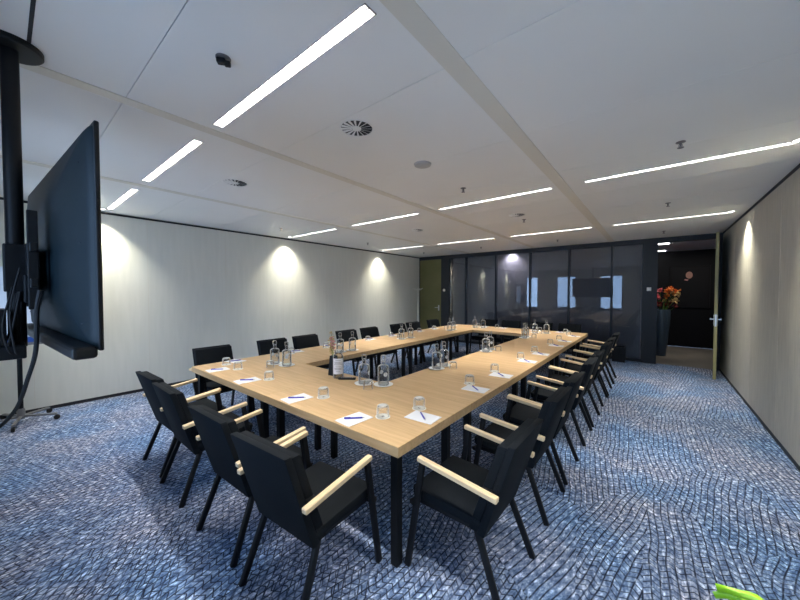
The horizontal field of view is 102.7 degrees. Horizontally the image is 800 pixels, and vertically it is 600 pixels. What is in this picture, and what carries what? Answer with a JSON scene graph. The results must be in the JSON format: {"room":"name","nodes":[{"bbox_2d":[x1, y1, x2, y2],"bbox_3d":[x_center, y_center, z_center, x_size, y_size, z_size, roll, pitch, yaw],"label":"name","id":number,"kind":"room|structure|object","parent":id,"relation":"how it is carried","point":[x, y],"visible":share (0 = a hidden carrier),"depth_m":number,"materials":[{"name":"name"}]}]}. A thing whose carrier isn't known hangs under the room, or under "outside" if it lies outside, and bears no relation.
{"room":"conference room","nodes":[
{"label":"conference room","id":0,"kind":"room"},
{"bbox_2d":[0,200,418,414],"bbox_3d":[-2.337,0.010,7.443,0.101,2.710,10.080,1,2,39],"label":"wall","id":1,"kind":"structure","parent":0,"point":[170,291],"depth_m":5.76,"materials":[{"name":"white paint"}]},
{"bbox_2d":[0,379,191,418],"bbox_3d":[-2.410,1.390,7.377,0.094,0.045,9.730,1,2,39],"label":"baseboard","id":2,"kind":"structure","parent":1,"relation":"attached to","point":[174,383],"depth_m":4.68,"materials":[{"name":"black"}]},
{"bbox_2d":[0,196,419,257],"bbox_3d":[-2.409,-1.359,7.306,0.096,0.035,9.730,1,2,39],"label":"trim","id":3,"kind":"structure","parent":1,"relation":"attached to","point":[1,198],"depth_m":6.06,"materials":[{"name":"black"}]},
{"bbox_2d":[0,0,799,256],"bbox_3d":[1.989,-1.411,5.903,8.730,0.140,13.050,1,2,39],"label":"ceiling","id":4,"kind":"structure","parent":0,"point":[600,88],"depth_m":2.13,"materials":[{"name":"white paint"}]},
{"bbox_2d":[0,29,43,360],"bbox_3d":[-1.882,-0.485,1.558,0.600,1.490,0.228,1,2,39],"label":"pole","id":5,"kind":"object","parent":4,"relation":"attached to","point":[14,50],"visible":0.94,"depth_m":1.53,"materials":[{"name":"black metal"}]},
{"bbox_2d":[1,287,22,353],"bbox_3d":[-1.760,0.090,1.462,0.022,0.298,0.238,-1,2,-36],"label":"loose cable","id":6,"kind":"object","parent":5,"relation":"attached to","point":[11,289],"visible":0.92,"depth_m":1.40,"materials":[{"name":"black rubber"}]},
{"bbox_2d":[7,292,20,345],"bbox_3d":[-1.748,0.095,1.438,0.209,0.264,0.057,1,2,39],"label":"loose cable","id":7,"kind":"object","parent":5,"relation":"attached to","point":[13,318],"visible":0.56,"depth_m":1.39,"materials":[{"name":"black rubber"}]},
{"bbox_2d":[9,268,20,353],"bbox_3d":[-1.709,0.052,1.418,0.326,0.378,0.037,1,2,39],"label":"loose cable","id":8,"kind":"object","parent":5,"relation":"attached to","point":[19,269],"visible":0.9,"depth_m":1.33,"materials":[{"name":"black rubber"}]},
{"bbox_2d":[27,120,103,359],"bbox_3d":[-1.863,-0.246,1.693,1.620,0.928,0.094,1,2,35],"label":"television","id":9,"kind":"object","parent":5,"relation":"attached to","point":[67,201],"visible":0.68,"depth_m":1.33,"materials":[{"name":"black plastic"}]},
{"bbox_2d":[27,0,35,42],"bbox_3d":[-1.280,-1.219,1.131,1.630,0.002,0.014,1,2,39],"label":"trim","id":10,"kind":"structure","parent":4,"relation":"attached to","point":[33,2],"depth_m":1.40,"materials":[{"name":"black metal"}]},
{"bbox_2d":[106,189,138,209],"bbox_3d":[-3.628,-1.327,4.155,1.420,0.066,0.070,1,2,39],"label":"recessed light","id":11,"kind":"object","parent":4,"relation":"in","point":[130,192],"visible":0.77,"depth_m":4.10,"materials":[{"name":"white plastic"}]},
{"bbox_2d":[142,139,203,181],"bbox_3d":[-2.161,-1.297,2.978,1.480,0.066,0.070,1,2,39],"label":"recessed light","id":12,"kind":"object","parent":4,"relation":"in","point":[193,144],"visible":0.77,"depth_m":2.89,"materials":[{"name":"white plastic"}]},
{"bbox_2d":[215,53,230,67],"bbox_3d":[-0.900,-1.212,1.628,0.072,0.041,0.072,0,1,-13],"label":"ceiling sensor","id":13,"kind":"object","parent":4,"relation":"attached to","point":[222,59],"visible":1,"depth_m":1.62,"materials":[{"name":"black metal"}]},
{"bbox_2d":[0,155,468,253],"bbox_3d":[-0.805,-1.361,6.178,0.090,0.034,9.580,1,2,39],"label":"trim","id":14,"kind":"structure","parent":4,"relation":"attached to","point":[23,161],"depth_m":4.20,"materials":[{"name":"beige"}]},
{"bbox_2d":[222,179,247,186],"bbox_3d":[-1.794,-1.275,3.485,0.250,0.010,0.250,1,2,22],"label":"ceiling vent","id":15,"kind":"object","parent":4,"relation":"in","point":[233,182],"visible":1,"depth_m":3.48,"materials":[{"name":"white plastic"}]},
{"bbox_2d":[19,63,535,247],"bbox_3d":[0.693,-1.330,4.977,0.090,0.034,9.580,1,2,39],"label":"trim","id":16,"kind":"structure","parent":4,"relation":"attached to","point":[39,69],"depth_m":2.32,"materials":[{"name":"beige paint"}]},
{"bbox_2d":[212,3,376,127],"bbox_3d":[-0.717,-1.268,1.819,1.525,0.066,0.070,1,2,39],"label":"recessed light","id":17,"kind":"object","parent":4,"relation":"in","point":[364,13],"visible":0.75,"depth_m":1.65,"materials":[{"name":"white plastic"}]},
{"bbox_2d":[339,119,373,136],"bbox_3d":[-0.315,-1.246,2.325,0.250,0.010,0.250,1,2,22],"label":"ceiling vent","id":18,"kind":"object","parent":4,"relation":"in","point":[352,127],"visible":1,"depth_m":2.31,"materials":[{"name":"white plastic"}]},
{"bbox_2d":[351,213,418,225],"bbox_3d":[-0.293,-1.357,5.306,1.480,0.066,0.070,1,2,39],"label":"recessed light","id":19,"kind":"object","parent":4,"relation":"in","point":[414,213],"visible":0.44,"depth_m":5.27,"materials":[{"name":"white plastic"}]},
{"bbox_2d":[414,161,430,168],"bbox_3d":[0.211,-1.256,2.980,0.164,0.023,0.164,1,2,39],"label":"smoke detector","id":20,"kind":"object","parent":4,"relation":"attached to","point":[419,164],"visible":1,"depth_m":2.95,"materials":[{"name":"grey plastic"}]},
{"bbox_2d":[438,188,551,209],"bbox_3d":[1.152,-1.327,4.146,1.525,0.066,0.070,1,2,39],"label":"recessed light","id":21,"kind":"object","parent":4,"relation":"in","point":[545,188],"visible":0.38,"depth_m":4.08,"materials":[{"name":"white plastic"}]},
{"bbox_2d":[379,0,614,241],"bbox_3d":[2.058,-1.302,3.882,0.110,0.034,9.580,1,2,39],"label":"ceiling beam","id":22,"kind":"structure","parent":4,"relation":"attached to","point":[408,13],"depth_m":1.81,"materials":[{"name":"beige paint"}]},
{"bbox_2d":[613,212,732,225],"bbox_3d":[4.387,-1.355,5.242,1.500,0.066,0.070,1,2,39],"label":"recessed light","id":23,"kind":"object","parent":4,"relation":"in","point":[726,212],"visible":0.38,"depth_m":5.19,"materials":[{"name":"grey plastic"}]},
{"bbox_2d":[584,140,799,182],"bbox_3d":[2.585,-1.298,2.997,1.500,0.066,0.070,1,2,39],"label":"recessed light","id":24,"kind":"object","parent":4,"relation":"in","point":[788,143],"visible":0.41,"depth_m":2.92,"materials":[{"name":"white plastic"}]},
{"bbox_2d":[0,341,799,599],"bbox_3d":[2.020,1.487,6.016,8.730,0.080,12.950,1,2,39],"label":"floor","id":25,"kind":"structure","parent":0,"point":[676,490],"depth_m":2.30,"materials":[{"name":"carpet"}]},
{"bbox_2d":[0,290,42,427],"bbox_3d":[-2.618,0.752,2.000,2.651,1.623,0.085,1,2,32],"label":"power cable","id":26,"kind":"object","parent":25,"relation":"on","point":[39,292],"visible":1,"depth_m":1.36,"materials":[{"name":"black rubber"}]},
{"bbox_2d":[0,266,60,431],"bbox_3d":[-4.611,0.552,3.870,0.686,1.900,0.720,1,2,39],"label":"stand","id":27,"kind":"object","parent":25,"relation":"on","point":[21,413],"visible":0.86,"depth_m":3.88,"materials":[{"name":"black metal"}]},
{"bbox_2d":[135,371,225,477],"bbox_3d":[-2.089,1.094,3.090,0.586,0.864,0.625,1,2,38],"label":"armchair","id":28,"kind":"object","parent":25,"relation":"on","point":[146,378],"visible":0.39,"depth_m":2.96,"materials":[{"name":"black fabric"}]},
{"bbox_2d":[152,382,254,507],"bbox_3d":[-1.647,1.103,2.710,0.586,0.864,0.625,1,2,39],"label":"armchair","id":29,"kind":"object","parent":25,"relation":"on","point":[174,404],"visible":0.76,"depth_m":2.48,"materials":[{"name":"black fabric"}]},
{"bbox_2d":[189,344,254,411],"bbox_3d":[-2.323,1.067,4.163,0.625,0.864,0.586,1,2,39],"label":"armchair","id":30,"kind":"object","parent":25,"relation":"on","point":[212,354],"visible":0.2,"depth_m":4.20,"materials":[{"name":"black fabric"}]},
{"bbox_2d":[188,404,311,567],"bbox_3d":[-1.008,1.117,2.197,0.586,0.864,0.625,1,2,37],"label":"armchair","id":31,"kind":"object","parent":25,"relation":"on","point":[214,428],"visible":0.6,"depth_m":1.98,"materials":[{"name":"black fabric"}]},
{"bbox_2d":[192,355,344,450],"bbox_3d":[-1.483,1.140,3.531,1.633,0.740,0.898,1,2,39],"label":"conference table","id":32,"kind":"object","parent":25,"relation":"on","point":[299,374],"visible":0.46,"depth_m":3.29,"materials":[{"name":"brown wood"}]},
{"bbox_2d":[233,377,261,383],"bbox_3d":[-1.479,0.779,3.099,0.149,0.004,0.210,1,2,43],"label":"notepad","id":33,"kind":"object","parent":32,"relation":"on","point":[255,378],"visible":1,"depth_m":3.09,"materials":[{"name":"white paper"}]},
{"bbox_2d":[328,331,338,375],"bbox_3d":[-0.705,0.546,3.307,0.124,0.460,0.104,1,2,27],"label":"flower vase","id":34,"kind":"object","parent":32,"relation":"on","point":[330,371],"visible":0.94,"depth_m":3.29,"materials":[{"name":"black glass"}]},
{"bbox_2d":[256,338,287,355],"bbox_3d":[-1.786,1.049,4.833,0.625,0.864,0.586,1,2,39],"label":"armchair","id":35,"kind":"object","parent":25,"relation":"on","point":[264,346],"visible":0.12,"depth_m":4.91,"materials":[{"name":"black fabric"}]},
{"bbox_2d":[230,430,381,599],"bbox_3d":[-0.521,1.127,1.806,0.586,0.864,0.625,1,2,35],"label":"armchair","id":36,"kind":"object","parent":25,"relation":"on","point":[309,502],"visible":1,"depth_m":1.64,"materials":[{"name":"black fabric"}]},
{"bbox_2d":[292,334,328,368],"bbox_3d":[-1.407,1.037,5.304,0.625,0.864,0.586,1,2,38],"label":"armchair","id":37,"kind":"object","parent":25,"relation":"on","point":[310,340],"visible":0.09,"depth_m":5.37,"materials":[{"name":"black fabric"}]},
{"bbox_2d":[267,338,409,421],"bbox_3d":[-0.831,1.105,4.929,0.898,0.740,2.096,1,2,39],"label":"conference table","id":38,"kind":"object","parent":25,"relation":"on","point":[318,356],"visible":0.5,"depth_m":4.77,"materials":[{"name":"brown wood"}]},
{"bbox_2d":[335,329,377,375],"bbox_3d":[-0.836,1.019,6.016,0.625,0.864,0.586,1,2,40],"label":"armchair","id":39,"kind":"object","parent":25,"relation":"on","point":[346,334],"visible":0.3,"depth_m":6.05,"materials":[{"name":"black fabric"}]},
{"bbox_2d":[265,374,471,567],"bbox_3d":[-0.287,1.165,2.571,1.430,0.740,0.898,1,2,39],"label":"conference table","id":40,"kind":"object","parent":25,"relation":"on","point":[396,435],"visible":0.77,"depth_m":2.29,"materials":[{"name":"brown wood"}]},
{"bbox_2d":[280,393,312,403],"bbox_3d":[-0.832,0.793,2.580,0.149,0.004,0.210,1,2,43],"label":"notepad","id":41,"kind":"object","parent":40,"relation":"on","point":[287,400],"visible":1,"depth_m":2.57,"materials":[{"name":"white paper"}]},
{"bbox_2d":[333,349,343,378],"bbox_3d":[-0.620,0.638,3.206,0.104,0.280,0.106,0,1,-9],"label":"bottle","id":42,"kind":"object","parent":40,"relation":"on","point":[338,367],"visible":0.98,"depth_m":3.17,"materials":[{"name":"clear glass"}]},
{"bbox_2d":[335,412,372,426],"bbox_3d":[-0.309,0.803,2.160,0.149,0.004,0.210,1,2,43],"label":"notepad","id":43,"kind":"object","parent":40,"relation":"on","point":[347,422],"visible":1,"depth_m":2.15,"materials":[{"name":"white paper"}]},
{"bbox_2d":[354,380,373,385],"bbox_3d":[-0.335,0.778,2.982,0.180,0.013,0.180,1,2,39],"label":"round plate","id":44,"kind":"object","parent":40,"relation":"on","point":[356,382],"visible":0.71,"depth_m":2.96,"materials":[{"name":"white ceramic"}]},
{"bbox_2d":[358,354,369,383],"bbox_3d":[-0.335,0.642,2.979,0.106,0.273,0.106,1,2,20],"label":"carafe","id":45,"kind":"object","parent":44,"relation":"on","point":[359,366],"visible":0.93,"depth_m":3.00,"materials":[{"name":"clear glass"}]},
{"bbox_2d":[375,413,389,419],"bbox_3d":[-0.118,0.803,2.206,0.104,0.002,0.104,1,2,43],"label":"coaster","id":46,"kind":"object","parent":40,"relation":"on","point":[382,416],"visible":0.99,"depth_m":2.20,"materials":[{"name":"white paper"}]},
{"bbox_2d":[376,403,388,415],"bbox_3d":[-0.118,0.762,2.205,0.089,0.080,0.089,1,2,39],"label":"tumbler","id":47,"kind":"object","parent":46,"relation":"on","point":[378,405],"visible":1,"depth_m":2.23,"materials":[{"name":"clear glass"}]},
{"bbox_2d":[374,381,392,386],"bbox_3d":[-0.153,0.779,2.945,0.180,0.013,0.180,1,2,39],"label":"round plate","id":48,"kind":"object","parent":40,"relation":"on","point":[375,383],"visible":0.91,"depth_m":2.94,"materials":[{"name":"white ceramic"}]},
{"bbox_2d":[378,355,388,385],"bbox_3d":[-0.153,0.643,2.942,0.106,0.273,0.106,-1,2,-26],"label":"carafe","id":49,"kind":"object","parent":48,"relation":"on","point":[379,370],"visible":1,"depth_m":2.97,"materials":[{"name":"clear glass"}]},
{"bbox_2d":[405,410,441,424],"bbox_3d":[0.157,0.803,2.190,0.210,0.004,0.149,1,2,36],"label":"notepad","id":50,"kind":"object","parent":40,"relation":"on","point":[430,419],"visible":1,"depth_m":2.18,"materials":[{"name":"white paper"}]},
{"bbox_2d":[360,326,398,375],"bbox_3d":[-0.438,1.007,6.512,0.625,0.864,0.586,1,2,38],"label":"armchair","id":51,"kind":"object","parent":25,"relation":"on","point":[373,331],"visible":0.37,"depth_m":6.55,"materials":[{"name":"black fabric"}]},
{"bbox_2d":[390,323,424,365],"bbox_3d":[0.148,0.988,7.241,0.625,0.864,0.586,1,2,39],"label":"armchair","id":52,"kind":"object","parent":25,"relation":"on","point":[394,328],"visible":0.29,"depth_m":7.25,"materials":[{"name":"black fabric"}]},
{"bbox_2d":[373,331,450,373],"bbox_3d":[0.264,1.070,6.293,0.898,0.740,1.398,1,2,39],"label":"conference table","id":53,"kind":"object","parent":25,"relation":"on","point":[423,337],"visible":0.62,"depth_m":6.16,"materials":[{"name":"brown wood"}]},
{"bbox_2d":[406,321,437,361],"bbox_3d":[0.517,0.976,7.700,0.625,0.864,0.586,1,2,39],"label":"armchair","id":54,"kind":"object","parent":25,"relation":"on","point":[415,325],"visible":0.42,"depth_m":7.73,"materials":[{"name":"black fabric"}]},
{"bbox_2d":[426,319,456,352],"bbox_3d":[1.080,0.959,8.402,0.625,0.864,0.586,1,2,39],"label":"armchair","id":55,"kind":"object","parent":25,"relation":"on","point":[433,322],"visible":0.3,"depth_m":8.43,"materials":[{"name":"black metal"}]},
{"bbox_2d":[420,327,471,363],"bbox_3d":[0.999,1.047,7.209,0.898,0.740,0.948,1,2,39],"label":"conference table","id":56,"kind":"object","parent":25,"relation":"on","point":[458,332],"visible":0.59,"depth_m":7.12,"materials":[{"name":"brown wood"}]},
{"bbox_2d":[389,360,525,461],"bbox_3d":[0.615,1.147,3.269,0.898,0.740,1.316,1,2,39],"label":"conference table","id":57,"kind":"object","parent":25,"relation":"on","point":[448,383],"visible":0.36,"depth_m":3.07,"materials":[{"name":"brown wood"}]},
{"bbox_2d":[461,385,489,393],"bbox_3d":[0.667,0.786,2.826,0.210,0.004,0.149,1,2,36],"label":"notepad","id":58,"kind":"object","parent":57,"relation":"on","point":[468,387],"visible":1,"depth_m":2.81,"materials":[{"name":"white paper"}]},
{"bbox_2d":[404,418,543,599],"bbox_3d":[0.449,1.124,1.891,0.625,0.864,0.586,1,2,39],"label":"armchair","id":59,"kind":"object","parent":25,"relation":"on","point":[474,496],"visible":1,"depth_m":1.76,"materials":[{"name":"black fabric"}]},
{"bbox_2d":[441,324,517,351],"bbox_3d":[1.865,1.034,7.700,1.633,0.740,0.898,1,2,39],"label":"conference table","id":60,"kind":"object","parent":25,"relation":"on","point":[499,331],"visible":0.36,"depth_m":7.50,"materials":[{"name":"brown wood"}]},
{"bbox_2d":[469,319,497,352],"bbox_3d":[2.221,0.959,8.386,0.586,0.864,0.625,1,2,39],"label":"armchair","id":61,"kind":"object","parent":25,"relation":"on","point":[488,322],"visible":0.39,"depth_m":8.41,"materials":[{"name":"black fabric"}]},
{"bbox_2d":[492,320,520,346],"bbox_3d":[2.689,0.968,8.011,0.586,0.864,0.625,1,2,39],"label":"armchair","id":62,"kind":"object","parent":25,"relation":"on","point":[505,323],"visible":0.31,"depth_m":8.09,"materials":[{"name":"black fabric"}]},
{"bbox_2d":[454,344,559,398],"bbox_3d":[1.516,1.119,4.391,0.898,0.740,1.558,1,2,39],"label":"conference table","id":63,"kind":"object","parent":25,"relation":"on","point":[507,358],"visible":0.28,"depth_m":4.19,"materials":[{"name":"brown wood"}]},
{"bbox_2d":[472,386,571,525],"bbox_3d":[0.959,1.108,2.527,0.625,0.864,0.586,1,2,39],"label":"armchair","id":64,"kind":"object","parent":25,"relation":"on","point":[551,411],"visible":0.75,"depth_m":2.39,"materials":[{"name":"black fabric"}]},
{"bbox_2d":[502,334,579,387],"bbox_3d":[2.495,1.087,5.612,0.898,0.740,1.568,1,2,39],"label":"conference table","id":65,"kind":"object","parent":25,"relation":"on","point":[540,341],"visible":0.43,"depth_m":5.43,"materials":[{"name":"brown wood"}]},
{"bbox_2d":[531,322,552,362],"bbox_3d":[3.274,0.980,7.542,0.586,0.864,0.625,1,2,39],"label":"armchair","id":66,"kind":"object","parent":25,"relation":"on","point":[540,324],"visible":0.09,"depth_m":7.68,"materials":[{"name":"black fabric"}]},
{"bbox_2d":[503,371,584,484],"bbox_3d":[1.330,1.096,2.989,0.625,0.864,0.586,1,2,39],"label":"armchair","id":67,"kind":"object","parent":25,"relation":"on","point":[520,412],"visible":0.5,"depth_m":2.92,"materials":[{"name":"black fabric"}]},
{"bbox_2d":[504,328,587,356],"bbox_3d":[3.061,1.059,6.741,1.430,0.740,0.898,1,2,39],"label":"conference table","id":68,"kind":"object","parent":25,"relation":"on","point":[516,332],"visible":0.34,"depth_m":6.60,"materials":[{"name":"brown wood"}]},
{"bbox_2d":[530,357,597,445],"bbox_3d":[1.860,1.080,3.649,0.625,0.864,0.586,1,2,38],"label":"armchair","id":69,"kind":"object","parent":25,"relation":"on","point":[539,394],"visible":0.65,"depth_m":3.53,"materials":[{"name":"black fabric"}]},
{"bbox_2d":[549,323,580,363],"bbox_3d":[3.742,0.990,7.166,0.586,0.864,0.625,1,2,39],"label":"armchair","id":70,"kind":"object","parent":25,"relation":"on","point":[576,328],"visible":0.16,"depth_m":7.30,"materials":[{"name":"black fabric"}]},
{"bbox_2d":[545,350,604,426],"bbox_3d":[2.236,1.068,4.117,0.625,0.864,0.586,1,2,39],"label":"armchair","id":71,"kind":"object","parent":25,"relation":"on","point":[599,353],"visible":0.47,"depth_m":4.04,"materials":[{"name":"black fabric"}]},
{"bbox_2d":[562,341,611,406],"bbox_3d":[2.786,1.050,4.802,0.625,0.864,0.586,1,2,39],"label":"armchair","id":72,"kind":"object","parent":25,"relation":"on","point":[606,346],"visible":0.59,"depth_m":4.70,"materials":[{"name":"black fabric"}]},
{"bbox_2d":[569,337,615,395],"bbox_3d":[3.157,1.038,5.264,0.625,0.864,0.586,1,2,39],"label":"armchair","id":73,"kind":"object","parent":25,"relation":"on","point":[612,339],"visible":0.42,"depth_m":5.25,"materials":[{"name":"black fabric"}]},
{"bbox_2d":[581,332,619,383],"bbox_3d":[3.656,1.023,5.886,0.625,0.864,0.586,1,2,38],"label":"armchair","id":74,"kind":"object","parent":25,"relation":"on","point":[585,356],"visible":0.52,"depth_m":5.77,"materials":[{"name":"black fabric"}]},
{"bbox_2d":[612,345,625,362],"bbox_3d":[5.056,1.242,7.388,0.250,0.340,0.250,1,2,39],"label":"waste bin","id":75,"kind":"object","parent":25,"relation":"on","point":[619,352],"visible":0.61,"depth_m":7.29,"materials":[{"name":"black plastic"}]},
{"bbox_2d":[656,286,680,355],"bbox_3d":[6.639,0.522,7.994,0.546,1.748,0.388,1,2,22],"label":"floor vase","id":76,"kind":"object","parent":25,"relation":"on","point":[663,315],"visible":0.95,"depth_m":7.91,"materials":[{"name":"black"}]},
{"bbox_2d":[712,583,763,599],"bbox_3d":[0.722,1.109,0.513,0.446,0.957,0.365,1,2,39],"label":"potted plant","id":77,"kind":"object","parent":25,"relation":"on","point":[723,592],"visible":1,"depth_m":0.70,"materials":[{"name":"green plant"}]},
{"bbox_2d":[450,259,570,324],"bbox_3d":[3.322,-0.034,9.389,6.290,2.790,0.040,1,2,39],"label":"wall","id":78,"kind":"structure","parent":0,"point":[451,308],"depth_m":10.63,"materials":[{"name":"black glass"}]},
{"bbox_2d":[419,233,722,370],"bbox_3d":[3.596,-0.069,8.803,7.450,2.890,0.130,1,2,39],"label":"wall","id":79,"kind":"structure","parent":0,"point":[650,246],"depth_m":7.19,"materials":[{"name":"black"}]},
{"bbox_2d":[420,259,440,329],"bbox_3d":[1.021,-0.016,10.821,0.840,2.669,0.109,1,2,39],"label":"door","id":80,"kind":"structure","parent":79,"relation":"in","point":[430,270],"depth_m":10.83,"materials":[{"name":"green paint"}]},
{"bbox_2d":[465,257,467,340],"bbox_3d":[2.074,-0.026,10.031,0.044,2.620,0.102,1,2,39],"label":"trim","id":81,"kind":"structure","parent":79,"relation":"attached to","point":[466,258],"depth_m":9.99,"materials":[{"name":"black metal"}]},
{"bbox_2d":[494,255,497,343],"bbox_3d":[2.830,-0.010,9.424,0.044,2.620,0.102,1,2,39],"label":"trim","id":82,"kind":"structure","parent":79,"relation":"attached to","point":[496,256],"depth_m":9.38,"materials":[{"name":"black metal"}]},
{"bbox_2d":[528,252,531,328],"bbox_3d":[3.587,0.005,8.817,0.044,2.620,0.102,1,2,39],"label":"trim","id":83,"kind":"structure","parent":79,"relation":"attached to","point":[530,253],"depth_m":8.78,"materials":[{"name":"black metal"}]},
{"bbox_2d":[567,249,570,351],"bbox_3d":[4.335,0.021,8.217,0.044,2.620,0.102,1,2,39],"label":"trim","id":84,"kind":"structure","parent":79,"relation":"attached to","point":[569,250],"depth_m":8.18,"materials":[{"name":"black metal"}]},
{"bbox_2d":[609,246,613,355],"bbox_3d":[5.053,0.035,7.641,0.044,2.620,0.102,1,2,39],"label":"trim","id":85,"kind":"structure","parent":79,"relation":"attached to","point":[612,247],"depth_m":7.60,"materials":[{"name":"black metal"}]},
{"bbox_2d":[657,249,715,348],"bbox_3d":[8.417,-0.030,9.211,2.800,2.790,0.100,1,2,39],"label":"wall","id":86,"kind":"structure","parent":0,"point":[689,327],"depth_m":9.22,"materials":[{"name":"black paint"}]},
{"bbox_2d":[669,264,711,307],"bbox_3d":[8.323,-0.389,9.181,0.890,1.220,0.045,1,2,39],"label":"picture","id":87,"kind":"object","parent":86,"relation":"attached to","point":[694,282],"visible":0.99,"depth_m":9.14,"materials":[{"name":"black paint"}]},
{"bbox_2d":[669,306,710,307],"bbox_3d":[8.323,0.208,9.197,0.890,0.025,0.045,1,2,39],"label":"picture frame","id":88,"kind":"object","parent":87,"relation":"attached to","point":[669,306],"depth_m":9.12,"materials":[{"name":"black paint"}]},
{"bbox_2d":[670,264,711,266],"bbox_3d":[8.323,-0.986,9.166,0.890,0.025,0.045,1,2,39],"label":"picture frame","id":89,"kind":"object","parent":87,"relation":"on","point":[707,265],"depth_m":9.09,"materials":[{"name":"black paint"}]},
{"bbox_2d":[710,265,711,306],"bbox_3d":[8.661,-0.382,8.911,0.025,1.170,0.045,1,2,39],"label":"picture frame","id":90,"kind":"object","parent":87,"relation":"on","point":[710,265],"depth_m":8.90,"materials":[{"name":"black paint"}]},
{"bbox_2d":[720,168,799,465],"bbox_3d":[3.550,0.131,2.720,0.101,2.710,10.080,1,2,39],"label":"wall","id":91,"kind":"structure","parent":0,"point":[760,334],"depth_m":3.75,"materials":[{"name":"beige paint"}]},
{"bbox_2d":[710,232,721,379],"bbox_3d":[6.061,0.102,6.126,0.980,2.667,0.156,-1,2,-45],"label":"door","id":92,"kind":"structure","parent":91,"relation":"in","point":[715,324],"depth_m":5.78,"materials":[{"name":"green paint"}]},
{"bbox_2d":[719,369,799,471],"bbox_3d":[3.467,1.510,2.661,0.094,0.045,9.730,1,2,39],"label":"baseboard","id":93,"kind":"structure","parent":91,"relation":"attached to","point":[781,446],"depth_m":3.66,"materials":[{"name":"black"}]},
{"bbox_2d":[723,163,799,233],"bbox_3d":[3.466,-1.239,2.592,0.096,0.035,9.730,1,2,39],"label":"trim","id":94,"kind":"structure","parent":91,"relation":"attached to","point":[797,167],"depth_m":3.79,"materials":[{"name":"black"}]},
{"bbox_3d":[3.275,-1.436,9.263,6.330,0.020,0.240,1,2,39],"label":"ceiling","id":95,"kind":"structure","parent":0,"visible":0},
{"bbox_2d":[453,257,469,339],"bbox_3d":[1.983,-0.060,10.389,0.586,2.750,0.005,1,2,39],"label":"glass panel","id":96,"kind":"object","parent":95,"relation":"hanging from","point":[458,263],"visible":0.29,"depth_m":10.40,"materials":[{"name":"grey glass"}]},
{"bbox_2d":[469,255,498,343],"bbox_3d":[2.592,-0.047,9.901,0.966,2.750,0.005,1,2,39],"label":"glass panel","id":97,"kind":"object","parent":95,"relation":"hanging from","point":[482,268],"visible":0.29,"depth_m":9.92,"materials":[{"name":"grey glass"}]},
{"bbox_2d":[499,253,532,343],"bbox_3d":[3.348,-0.032,9.294,0.966,2.750,0.005,1,2,39],"label":"glass panel","id":98,"kind":"object","parent":95,"relation":"hanging from","point":[513,268],"visible":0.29,"depth_m":9.29,"materials":[{"name":"grey"}]},
{"bbox_2d":[532,250,570,350],"bbox_3d":[4.101,-0.016,8.691,0.956,2.750,0.005,1,2,39],"label":"glass panel","id":99,"kind":"object","parent":95,"relation":"hanging from","point":[550,268],"visible":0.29,"depth_m":8.68,"materials":[{"name":"grey glass"}]},
{"bbox_2d":[570,247,610,351],"bbox_3d":[4.834,-0.001,8.102,0.916,2.750,0.005,1,2,39],"label":"glass panel","id":100,"kind":"object","parent":95,"relation":"hanging from","point":[591,267],"visible":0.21,"depth_m":8.08,"materials":[{"name":"grey"}]},
{"bbox_2d":[612,245,642,358],"bbox_3d":[5.419,0.011,7.633,0.576,2.750,0.005,1,2,39],"label":"glass panel","id":101,"kind":"object","parent":95,"relation":"hanging from","point":[627,260],"visible":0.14,"depth_m":7.61,"materials":[{"name":"grey glass"}]},
{"bbox_3d":[-1.315,0.759,3.718,0.180,0.013,0.180,1,2,39],"label":"round plate","id":102,"kind":"object","parent":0,"visible":0},
{"bbox_2d":[282,342,291,365],"bbox_3d":[-1.315,0.623,3.714,0.106,0.273,0.106,0,2,-15],"label":"carafe","id":103,"kind":"object","parent":102,"relation":"on","point":[286,355],"visible":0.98,"depth_m":3.73,"materials":[{"name":"clear glass"}]},
{"bbox_3d":[-1.489,0.757,3.805,0.180,0.013,0.180,1,2,39],"label":"round plate","id":104,"kind":"object","parent":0,"visible":0},
{"bbox_2d":[270,341,279,363],"bbox_3d":[-1.489,0.621,3.802,0.106,0.273,0.106,1,2,40],"label":"carafe","id":105,"kind":"object","parent":104,"relation":"on","point":[271,353],"visible":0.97,"depth_m":3.82,"materials":[{"name":"clear glass"}]},
{"bbox_3d":[0.512,0.759,3.726,0.180,0.013,0.180,1,2,39],"label":"round plate","id":106,"kind":"object","parent":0,"visible":0},
{"bbox_2d":[439,342,448,365],"bbox_3d":[0.512,0.623,3.722,0.106,0.273,0.106,-1,2,-32],"label":"carafe","id":107,"kind":"object","parent":106,"relation":"on","point":[446,356],"visible":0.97,"depth_m":3.74,"materials":[{"name":"clear glass"}]},
{"bbox_3d":[-0.852,0.738,4.551,0.180,0.013,0.180,1,2,39],"label":"round plate","id":108,"kind":"object","parent":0,"visible":0},
{"bbox_2d":[336,333,343,351],"bbox_3d":[-0.852,0.602,4.547,0.106,0.273,0.106,-1,2,-36],"label":"carafe","id":109,"kind":"object","parent":108,"relation":"on","point":[337,343],"visible":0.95,"depth_m":4.58,"materials":[{"name":"clear glass"}]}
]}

